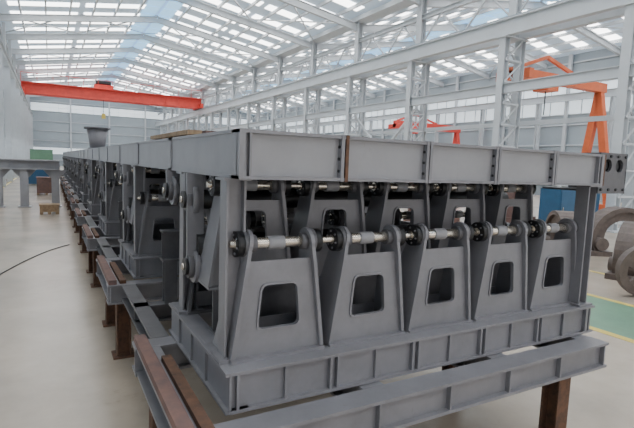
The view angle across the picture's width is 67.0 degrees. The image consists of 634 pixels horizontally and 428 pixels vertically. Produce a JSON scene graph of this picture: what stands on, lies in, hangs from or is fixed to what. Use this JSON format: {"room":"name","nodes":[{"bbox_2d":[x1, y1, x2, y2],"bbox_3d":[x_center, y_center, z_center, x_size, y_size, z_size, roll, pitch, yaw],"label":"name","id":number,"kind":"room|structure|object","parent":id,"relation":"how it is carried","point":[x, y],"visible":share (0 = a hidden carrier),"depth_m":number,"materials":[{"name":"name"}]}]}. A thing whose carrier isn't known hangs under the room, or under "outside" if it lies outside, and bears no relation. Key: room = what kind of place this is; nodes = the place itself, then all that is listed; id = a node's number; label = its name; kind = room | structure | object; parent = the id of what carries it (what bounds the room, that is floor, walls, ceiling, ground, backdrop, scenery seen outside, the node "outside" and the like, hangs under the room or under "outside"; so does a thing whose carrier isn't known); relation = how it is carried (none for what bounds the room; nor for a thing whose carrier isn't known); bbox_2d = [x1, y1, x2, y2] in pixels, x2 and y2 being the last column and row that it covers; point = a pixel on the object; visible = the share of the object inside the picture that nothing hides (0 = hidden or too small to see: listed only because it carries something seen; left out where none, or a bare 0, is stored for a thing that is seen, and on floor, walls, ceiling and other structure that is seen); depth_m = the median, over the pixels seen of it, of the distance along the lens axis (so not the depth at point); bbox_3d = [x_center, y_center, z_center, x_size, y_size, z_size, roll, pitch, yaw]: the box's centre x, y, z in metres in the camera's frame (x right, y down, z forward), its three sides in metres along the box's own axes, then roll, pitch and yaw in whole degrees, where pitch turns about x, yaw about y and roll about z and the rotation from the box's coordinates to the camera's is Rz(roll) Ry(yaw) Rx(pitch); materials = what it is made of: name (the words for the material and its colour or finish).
{"room":"industrial hall","nodes":[
{"label":"industrial hall","id":0,"kind":"room"},
{"bbox_2d":[0,22,33,186],"bbox_3d":[-21.836,-7.948,33.046,0.520,11.200,104.000,-1,7,-29],"label":"wall","id":1,"kind":"structure","parent":0,"point":[7,45],"depth_m":38.23,"materials":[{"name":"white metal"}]},
{"bbox_2d":[0,0,420,107],"bbox_3d":[-12.799,-13.950,37.333,20.359,2.122,104.000,-1,7,-29],"label":"roof trusses","id":2,"kind":"object","parent":1,"relation":"attached to","point":[336,18],"visible":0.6,"depth_m":39.70,"materials":[{"name":"white metal"}]},
{"bbox_2d":[30,96,253,165],"bbox_3d":[-29.954,-14.747,87.491,39.000,12.800,0.520,-1,7,-29],"label":"wall","id":3,"kind":"structure","parent":0,"point":[58,123],"depth_m":82.30,"materials":[{"name":"white metal"}]},
{"bbox_2d":[0,0,391,95],"bbox_3d":[-12.776,-14.542,37.271,20.300,1.700,104.000,-1,7,-29],"label":"ceiling","id":4,"kind":"structure","parent":0,"point":[333,7],"depth_m":37.01,"materials":[{"name":"grey metal"}]},
{"bbox_2d":[7,0,364,94],"bbox_3d":[-12.490,-14.382,36.760,18.681,1.342,101.800,-1,7,-29],"label":"skylight panels","id":5,"kind":"object","parent":4,"relation":"attached to","point":[174,5],"visible":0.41,"depth_m":38.46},
{"bbox_2d":[0,166,633,427],"bbox_3d":[-5.124,-2.653,43.200,39.600,0.200,104.300,-1,7,-29],"label":"floor","id":6,"kind":"structure","parent":0,"point":[58,369],"depth_m":4.63,"materials":[{"name":"concrete"}]},
{"bbox_2d":[0,158,66,207],"bbox_3d":[-10.521,-1.122,17.406,2.580,1.720,0.500,-1,7,-29],"label":"frame","id":7,"kind":"object","parent":6,"relation":"on","point":[23,168],"visible":0.89,"depth_m":17.30,"materials":[{"name":"grey paint"}]},
{"bbox_2d":[0,244,68,274],"bbox_3d":[-4.862,1.086,6.483,0.451,0.016,7.882,2,6,-6],"label":"cable","id":8,"kind":"object","parent":6,"relation":"on","point":[68,244],"visible":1,"depth_m":8.84,"materials":[{"name":"black rubber"}]},
{"bbox_2d":[29,170,48,183],"bbox_3d":[-17.448,-2.446,29.963,1.640,1.230,1.240,-1,7,-29],"label":"crate","id":9,"kind":"object","parent":6,"relation":"on","point":[38,173],"visible":0.12,"depth_m":29.41,"materials":[{"name":"blue paint"}]},
{"bbox_2d":[30,149,52,159],"bbox_3d":[-25.173,-4.734,43.797,1.840,2.330,1.240,-1,7,-29],"label":"crate","id":10,"kind":"object","parent":6,"relation":"on","point":[37,154],"visible":0.31,"depth_m":43.20,"materials":[{"name":"green paint"}]},
{"bbox_2d":[36,177,51,194],"bbox_3d":[-13.049,-1.365,23.107,0.840,0.830,0.840,-1,7,-29],"label":"crate","id":11,"kind":"object","parent":6,"relation":"on","point":[43,183],"visible":0.7,"depth_m":22.70,"materials":[{"name":"brown wood"}]},
{"bbox_2d":[39,203,59,214],"bbox_3d":[-8.786,-0.173,15.727,0.590,0.310,0.640,-1,7,-29],"label":"crate","id":12,"kind":"object","parent":6,"relation":"on","point":[44,207],"visible":1,"depth_m":15.48,"materials":[{"name":"brown wood"}]},
{"bbox_2d":[160,107,167,133],"bbox_3d":[-26.409,-13.170,82.812,1.600,10.900,0.600,-1,7,-29],"label":"column","id":13,"kind":"structure","parent":6,"relation":"on","point":[164,108],"depth_m":82.36,"materials":[{"name":"white metal"}]},
{"bbox_2d":[167,107,175,132],"bbox_3d":[-23.519,-12.521,77.628,1.600,10.900,0.600,-1,7,-29],"label":"column","id":14,"kind":"structure","parent":6,"relation":"on","point":[169,125],"depth_m":77.28,"materials":[{"name":"white metal"}]},
{"bbox_2d":[175,108,184,130],"bbox_3d":[-20.629,-11.871,72.445,1.600,10.900,0.600,-1,7,-29],"label":"column","id":15,"kind":"structure","parent":6,"relation":"on","point":[180,109],"depth_m":72.06,"materials":[{"name":"white metal"}]},
{"bbox_2d":[185,95,196,129],"bbox_3d":[-17.739,-11.222,67.261,1.600,10.900,0.600,-1,7,-29],"label":"column","id":16,"kind":"structure","parent":6,"relation":"on","point":[187,120],"depth_m":66.96,"materials":[{"name":"white metal"}]},
{"bbox_2d":[197,89,208,129],"bbox_3d":[-14.850,-10.573,62.078,1.600,10.900,0.600,-1,7,-29],"label":"column","id":17,"kind":"structure","parent":6,"relation":"on","point":[202,93],"depth_m":61.72,"materials":[{"name":"white metal"}]},
{"bbox_2d":[210,83,222,130],"bbox_3d":[-11.960,-9.923,56.895,1.600,10.900,0.600,-1,7,-29],"label":"column","id":18,"kind":"structure","parent":6,"relation":"on","point":[217,86],"depth_m":56.52,"materials":[{"name":"white metal"}]},
{"bbox_2d":[227,76,239,129],"bbox_3d":[-9.070,-9.274,51.711,1.600,10.900,0.600,-1,7,-29],"label":"column","id":19,"kind":"structure","parent":6,"relation":"on","point":[233,91],"depth_m":51.34,"materials":[{"name":"white metal"}]},
{"bbox_2d":[246,67,260,129],"bbox_3d":[-6.180,-8.624,46.528,1.600,10.900,0.600,-1,7,-29],"label":"column","id":20,"kind":"structure","parent":6,"relation":"on","point":[254,74],"depth_m":46.17,"materials":[{"name":"white metal"}]},
{"bbox_2d":[270,56,288,131],"bbox_3d":[-3.290,-7.975,41.344,1.600,10.900,0.600,-1,7,-29],"label":"column","id":21,"kind":"structure","parent":6,"relation":"on","point":[279,73],"depth_m":41.04,"materials":[{"name":"white metal"}]},
{"bbox_2d":[302,42,322,133],"bbox_3d":[-0.400,-7.326,36.161,1.600,10.900,0.600,-1,7,-29],"label":"column","id":22,"kind":"structure","parent":6,"relation":"on","point":[313,62],"depth_m":35.89,"materials":[{"name":"white metal"}]},
{"bbox_2d":[3,178,633,342],"bbox_3d":[-13.577,-1.877,31.789,11.920,0.004,91.500,-1,7,-29],"label":"walkway","id":23,"kind":"object","parent":6,"relation":"on","point":[610,317],"visible":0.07,"depth_m":6.55,"materials":[{"name":"green paint"}]},
{"bbox_2d":[60,128,627,427],"bbox_3d":[-7.367,-1.231,17.710,3.453,2.105,34.410,-1,7,-29],"label":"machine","id":24,"kind":"object","parent":6,"relation":"on","point":[296,263],"visible":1,"depth_m":2.95,"materials":[{"name":"grey paint"}]},
{"bbox_2d":[84,126,110,148],"bbox_3d":[-5.393,-1.852,11.765,0.600,0.540,0.600,-1,7,-29],"label":"hopper","id":25,"kind":"object","parent":24,"relation":"on","point":[97,136],"visible":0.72,"depth_m":11.60,"materials":[{"name":"grey paint"}]},
{"bbox_2d":[150,129,215,139],"bbox_3d":[-1.689,-0.990,6.567,0.800,0.180,2.600,-1,7,-29],"label":"planks","id":26,"kind":"object","parent":24,"relation":"on","point":[188,131],"visible":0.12,"depth_m":5.77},
{"bbox_2d":[345,22,368,136],"bbox_3d":[2.490,-6.676,30.978,1.600,10.900,0.600,-1,7,-29],"label":"column","id":27,"kind":"structure","parent":6,"relation":"on","point":[357,46],"depth_m":30.71,"materials":[{"name":"white metal"}]},
{"bbox_2d":[403,0,432,182],"bbox_3d":[5.380,-6.027,25.794,1.600,10.900,0.600,-1,7,-29],"label":"column","id":28,"kind":"structure","parent":6,"relation":"on","point":[420,25],"depth_m":25.58,"materials":[{"name":"white metal"}]},
{"bbox_2d":[388,115,460,143],"bbox_3d":[10.178,-5.713,44.265,7.900,6.752,2.600,-1,7,-29],"label":"crane","id":29,"kind":"object","parent":6,"relation":"on","point":[397,123],"visible":0.37,"depth_m":43.86,"materials":[{"name":"red paint"}]},
{"bbox_2d":[403,182,459,222],"bbox_3d":[4.208,-0.589,17.392,1.800,1.750,1.000,-1,7,-29],"label":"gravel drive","id":30,"kind":"object","parent":6,"relation":"on","point":[409,209],"visible":0.02,"depth_m":17.37,"materials":[{"name":"rubber"}]},
{"bbox_2d":[260,86,633,200],"bbox_3d":[11.698,-7.090,51.677,0.300,8.100,103.500,-1,7,-29],"label":"runway","id":31,"kind":"object","parent":6,"relation":"on","point":[612,92],"visible":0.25,"depth_m":43.94,"materials":[{"name":"white metal"}]},
{"bbox_2d":[491,0,529,147],"bbox_3d":[8.270,-5.377,20.611,1.600,10.900,0.600,-1,7,-29],"label":"column","id":32,"kind":"structure","parent":6,"relation":"on","point":[503,74],"depth_m":20.49,"materials":[{"name":"white metal"}]},
{"bbox_2d":[506,184,535,222],"bbox_3d":[6.858,-0.466,17.157,1.800,1.750,1.000,-1,7,-29],"label":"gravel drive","id":33,"kind":"object","parent":6,"relation":"on","point":[511,195],"visible":0.09,"depth_m":16.63,"materials":[{"name":"rubber"}]},
{"bbox_2d":[496,55,608,209],"bbox_3d":[11.781,-3.786,23.516,7.100,7.352,2.600,-1,7,-29],"label":"crane","id":34,"kind":"object","parent":6,"relation":"on","point":[598,108],"visible":0.58,"depth_m":24.57,"materials":[{"name":"orange paint"}]},
{"bbox_2d":[538,188,575,220],"bbox_3d":[7.866,-0.067,15.148,1.600,1.450,0.750,-1,7,-29],"label":"cabinet","id":35,"kind":"object","parent":6,"relation":"on","point":[550,199],"visible":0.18,"depth_m":14.69,"materials":[{"name":"blue metal"}]},
{"bbox_2d":[545,210,573,239],"bbox_3d":[5.837,0.448,11.404,0.595,1.054,1.615,3,6,9],"label":"metal ring","id":36,"kind":"object","parent":6,"relation":"on","point":[554,216],"visible":0.24,"depth_m":11.46,"materials":[{"name":"grey metal"}]},
{"bbox_2d":[595,194,599,211],"bbox_3d":[9.075,-0.132,16.678,1.200,1.350,0.850,-1,7,-29],"label":"cabinet","id":37,"kind":"object","parent":6,"relation":"on","point":[598,195],"visible":0.02,"depth_m":16.53,"materials":[{"name":"blue metal"}]},
{"bbox_2d":[591,206,633,256],"bbox_3d":[7.393,0.414,11.691,1.805,1.178,0.665,2,6,-1],"label":"metal ring","id":38,"kind":"object","parent":6,"relation":"on","point":[604,218],"visible":0.68,"depth_m":11.47,"materials":[{"name":"grey metal"}]},
{"bbox_2d":[604,221,633,280],"bbox_3d":[6.193,0.678,9.328,0.595,1.054,1.615,8,8,43],"label":"metal ring","id":39,"kind":"object","parent":6,"relation":"on","point":[624,241],"visible":0.62,"depth_m":8.96,"materials":[{"name":"grey metal"}]},
{"bbox_2d":[605,1,633,232],"bbox_3d":[10.739,-4.823,16.183,1.600,10.900,0.600,-1,7,-29],"label":"column","id":40,"kind":"structure","parent":6,"relation":"on","point":[620,136],"depth_m":16.06,"materials":[{"name":"white metal"}]},
{"bbox_2d":[615,247,633,294],"bbox_3d":[5.274,0.923,7.694,0.840,0.840,0.200,3,6,8],"label":"wheel","id":41,"kind":"object","parent":6,"relation":"on","point":[624,261],"visible":1,"depth_m":7.68,"materials":[{"name":"brown metal"}]},
{"bbox_3d":[19.718,-2.805,0.077,1.600,10.900,0.600,-1,7,-29],"label":"column","id":42,"kind":"structure","parent":6,"relation":"on","visible":0},
{"bbox_2d":[155,0,414,108],"bbox_3d":[-3.940,-13.723,42.300,0.900,0.280,103.900,-1,7,-29],"label":"gutter","id":43,"kind":"object","parent":42,"relation":"on","point":[393,6],"visible":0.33,"depth_m":33.14,"materials":[{"name":"white metal"}]},
{"bbox_2d":[155,0,633,138],"bbox_3d":[-4.087,-7.805,42.787,1.300,9.697,103.500,-1,7,-29],"label":"girder","id":44,"kind":"object","parent":42,"relation":"attached to","point":[563,15],"visible":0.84,"depth_m":23.59,"materials":[{"name":"white metal"}]},
{"bbox_2d":[20,71,202,118],"bbox_3d":[-23.611,-13.361,56.717,19.420,4.350,4.000,-1,7,-29],"label":"crane","id":45,"kind":"object","parent":44,"relation":"on","point":[102,90],"visible":0.97,"depth_m":55.37,"materials":[{"name":"red paint"}]},
{"bbox_2d":[209,0,623,114],"bbox_3d":[4.271,-14.898,46.731,18.700,1.700,104.000,-1,7,-29],"label":"sheet","id":46,"kind":"object","parent":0,"point":[577,35],"visible":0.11,"depth_m":39.24,"materials":[{"name":"white metal"}]},
{"bbox_2d":[220,0,623,111],"bbox_3d":[4.558,-14.737,46.220,17.209,1.342,101.800,-1,7,-29],"label":"skylight panels","id":47,"kind":"object","parent":46,"relation":"attached to","point":[502,13],"visible":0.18,"depth_m":37.55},
{"bbox_2d":[254,46,633,201],"bbox_3d":[12.155,-8.657,51.909,0.520,11.200,104.000,-1,7,-29],"label":"wall","id":48,"kind":"structure","parent":0,"point":[564,137],"depth_m":44.36,"materials":[{"name":"white metal"}]},
{"bbox_2d":[166,0,623,116],"bbox_3d":[4.249,-14.305,46.793,18.761,2.122,104.000,-1,7,-29],"label":"roof trusses","id":49,"kind":"object","parent":48,"relation":"attached to","point":[490,5],"visible":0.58,"depth_m":38.81,"materials":[{"name":"white metal"}]}
]}

